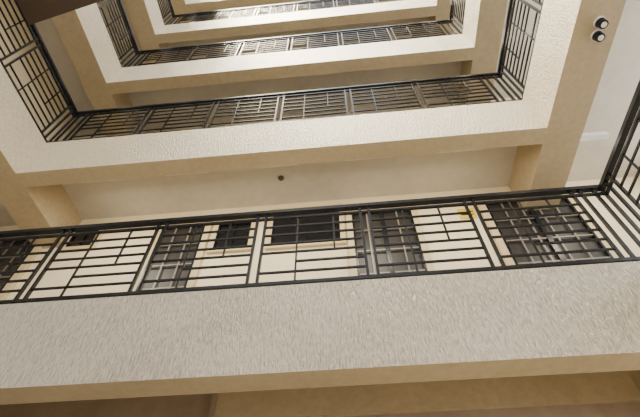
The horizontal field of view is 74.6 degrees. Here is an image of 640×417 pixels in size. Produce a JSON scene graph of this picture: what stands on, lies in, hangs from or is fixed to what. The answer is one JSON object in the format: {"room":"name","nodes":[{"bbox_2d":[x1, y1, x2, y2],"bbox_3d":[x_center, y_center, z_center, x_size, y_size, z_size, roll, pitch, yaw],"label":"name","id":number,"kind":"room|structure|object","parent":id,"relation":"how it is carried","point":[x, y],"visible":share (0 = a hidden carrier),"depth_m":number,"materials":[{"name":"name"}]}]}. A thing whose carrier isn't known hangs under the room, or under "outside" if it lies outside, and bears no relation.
{"room":"apartment building atrium","nodes":[
{"label":"apartment building atrium","id":0,"kind":"room"},
{"bbox_2d":[0,0,122,226],"bbox_3d":[-5.936,-6.257,7.860,0.200,21.912,9.316,-4,-52,3],"label":"wall","id":1,"kind":"structure","parent":0,"point":[17,66],"depth_m":8.06,"materials":[{"name":"paint"}]},
{"bbox_2d":[0,96,639,299],"bbox_3d":[-0.203,-2.967,10.525,10.812,21.912,0.200,-4,-52,3],"label":"wall","id":2,"kind":"structure","parent":0,"point":[277,262],"depth_m":5.94,"materials":[{"name":"paint"}]},
{"bbox_2d":[0,236,42,299],"bbox_3d":[-4.817,1.246,5.721,1.077,2.596,0.080,-4,-52,3],"label":"door","id":3,"kind":"structure","parent":2,"relation":"in","point":[14,276],"depth_m":6.26,"materials":[{"name":"beige"}]},
{"bbox_2d":[61,230,103,252],"bbox_3d":[-3.691,0.470,6.551,0.559,0.535,0.050,-4,-52,3],"label":"window","id":4,"kind":"structure","parent":2,"relation":"in","point":[85,237],"depth_m":6.48,"materials":[{"name":"beige paint"}]},
{"bbox_2d":[132,222,212,290],"bbox_3d":[-2.089,1.033,5.571,0.860,2.596,0.080,-4,-52,3],"label":"door","id":5,"kind":"structure","parent":2,"relation":"in","point":[166,270],"depth_m":5.93,"materials":[{"name":"beige"}]},
{"bbox_2d":[206,218,255,253],"bbox_3d":[-1.297,0.401,6.272,0.660,0.690,0.050,-4,-52,3],"label":"window","id":6,"kind":"structure","parent":2,"relation":"in","point":[241,225],"depth_m":6.23,"materials":[{"name":"beige"}]},
{"bbox_2d":[157,0,393,24],"bbox_3d":[-0.678,-9.378,10.966,10.412,0.814,9.316,-4,-52,3],"label":"balcony slab","id":7,"kind":"object","parent":2,"relation":"attached to","point":[179,6],"visible":0.21,"depth_m":12.98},
{"bbox_2d":[13,0,542,135],"bbox_3d":[-0.643,-5.510,6.117,10.412,0.814,9.316,-4,-52,3],"label":"balcony slab","id":8,"kind":"object","parent":2,"relation":"attached to","point":[78,42],"visible":0.71,"depth_m":8.18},
{"bbox_2d":[97,0,138,67],"bbox_3d":[-4.427,-5.629,7.199,0.060,1.069,6.265,-4,-52,3],"label":"balcony railing","id":9,"kind":"object","parent":8,"relation":"on","point":[129,32],"depth_m":8.82,"materials":[{"name":"black metal"}]},
{"bbox_2d":[123,20,461,66],"bbox_3d":[-0.642,-3.488,8.934,7.009,1.069,0.060,-4,-52,3],"label":"balcony railing","id":10,"kind":"object","parent":8,"relation":"on","point":[146,53],"depth_m":9.04,"materials":[{"name":"black metal"}]},
{"bbox_2d":[449,0,465,31],"bbox_3d":[2.555,-6.174,6.814,0.060,1.069,6.265,-4,-52,3],"label":"balcony railing","id":11,"kind":"object","parent":8,"relation":"on","point":[452,9],"depth_m":8.61,"materials":[{"name":"black metal"}]},
{"bbox_2d":[99,0,465,66],"bbox_3d":[-0.661,-7.444,8.542,10.412,0.814,9.316,-4,-52,3],"label":"balcony slab","id":12,"kind":"object","parent":2,"relation":"attached to","point":[144,17],"visible":0.51,"depth_m":10.54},
{"bbox_2d":[157,0,174,24],"bbox_3d":[-4.444,-7.563,9.623,0.060,1.069,6.265,-4,-52,3],"label":"balcony railing","id":13,"kind":"object","parent":12,"relation":"on","point":[171,10],"depth_m":11.41,"materials":[{"name":"black metal"}]},
{"bbox_2d":[165,0,401,24],"bbox_3d":[-0.659,-5.422,11.358,7.009,1.069,0.060,-4,-52,3],"label":"balcony railing","id":14,"kind":"object","parent":12,"relation":"on","point":[306,4],"depth_m":11.49,"materials":[{"name":"black metal"}]},
{"bbox_2d":[264,204,345,250],"bbox_3d":[-0.210,0.262,6.280,1.161,0.878,0.050,-4,-52,3],"label":"window","id":15,"kind":"structure","parent":2,"relation":"in","point":[336,218],"depth_m":6.19,"materials":[{"name":"beige"}]},
{"bbox_2d":[0,371,639,416],"bbox_3d":[-0.165,2.708,3.170,10.412,2.935,0.100,-4,-52,3],"label":"ceiling","id":16,"kind":"structure","parent":2,"relation":"attached to","point":[613,393],"depth_m":4.08,"materials":[{"name":"paint"}]},
{"bbox_2d":[0,261,639,404],"bbox_3d":[-0.609,-1.642,1.267,10.412,0.814,9.316,-4,-52,3],"label":"balcony slab","id":17,"kind":"object","parent":2,"relation":"attached to","point":[573,319],"visible":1,"depth_m":3.21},
{"bbox_2d":[0,0,639,248],"bbox_3d":[-0.626,-3.576,3.692,10.412,0.814,9.316,-4,-52,3],"label":"balcony slab","id":18,"kind":"object","parent":2,"relation":"attached to","point":[576,85],"visible":0.9,"depth_m":5.75,"materials":[{"name":"beige paint"}]},
{"bbox_2d":[0,0,77,142],"bbox_3d":[-4.409,-3.695,4.774,0.060,1.069,6.265,-4,-52,3],"label":"balcony railing","id":19,"kind":"object","parent":18,"relation":"on","point":[37,38],"depth_m":6.23,"materials":[{"name":"black metal"}]},
{"bbox_2d":[16,0,102,24],"bbox_3d":[-2.820,-3.576,5.862,3.125,0.850,0.900,-13,-52,9],"label":"stair landing","id":20,"kind":"structure","parent":18,"relation":"attached to","point":[34,11],"depth_m":5.91,"materials":[{"name":"brown concrete"}]},
{"bbox_2d":[48,72,520,142],"bbox_3d":[-0.624,-1.554,6.509,7.009,1.069,0.060,-4,-52,3],"label":"balcony railing","id":21,"kind":"object","parent":18,"relation":"on","point":[495,75],"depth_m":6.59,"materials":[{"name":"black metal"}]},
{"bbox_2d":[497,0,543,99],"bbox_3d":[2.572,-4.240,4.390,0.060,1.069,6.265,-4,-52,3],"label":"balcony railing","id":22,"kind":"object","parent":18,"relation":"on","point":[510,12],"depth_m":5.99,"materials":[{"name":"black metal"}]},
{"bbox_2d":[580,131,609,140],"bbox_3d":[3.444,-0.934,5.487,0.600,0.080,0.070,-4,-52,3],"label":"fluorescent light","id":23,"kind":"object","parent":18,"relation":"attached to","point":[604,134],"visible":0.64,"depth_m":5.45,"materials":[{"name":"white plastic"}]},
{"bbox_2d":[590,16,608,41],"bbox_3d":[2.979,-1.899,4.468,0.120,0.105,0.255,-8,-52,6],"label":"spotlight","id":24,"kind":"object","parent":18,"relation":"attached to","point":[600,22],"visible":1,"depth_m":4.45,"materials":[{"name":"black metal"}]},
{"bbox_2d":[345,206,434,275],"bbox_3d":[0.925,0.798,5.405,1.066,2.596,0.080,-4,-52,3],"label":"door","id":25,"kind":"structure","parent":2,"relation":"in","point":[401,253],"depth_m":5.77,"materials":[{"name":"beige"}]},
{"bbox_2d":[457,208,477,218],"bbox_3d":[2.164,0.074,6.179,0.240,0.220,0.018,-4,-52,3],"label":"wall sign","id":26,"kind":"object","parent":2,"relation":"attached to","point":[463,216],"visible":0.62,"depth_m":6.15,"materials":[{"name":"yellow"}]},
{"bbox_2d":[477,194,618,264],"bbox_3d":[3.042,0.633,5.289,1.368,2.596,0.080,-4,-52,3],"label":"door","id":27,"kind":"structure","parent":2,"relation":"in","point":[512,245],"depth_m":5.62,"materials":[{"name":"beige"}]},
{"bbox_2d":[0,184,639,304],"bbox_3d":[-0.607,0.380,4.084,7.009,1.069,0.060,-4,-52,3],"label":"balcony railing","id":28,"kind":"object","parent":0,"point":[583,191],"depth_m":4.10,"materials":[{"name":"black metal"}]},
{"bbox_2d":[599,80,639,221],"bbox_3d":[2.589,-2.306,1.965,0.060,1.069,6.265,-4,-52,3],"label":"balcony railing","id":29,"kind":"object","parent":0,"point":[607,180],"depth_m":3.89,"materials":[{"name":"black metal"}]}
]}

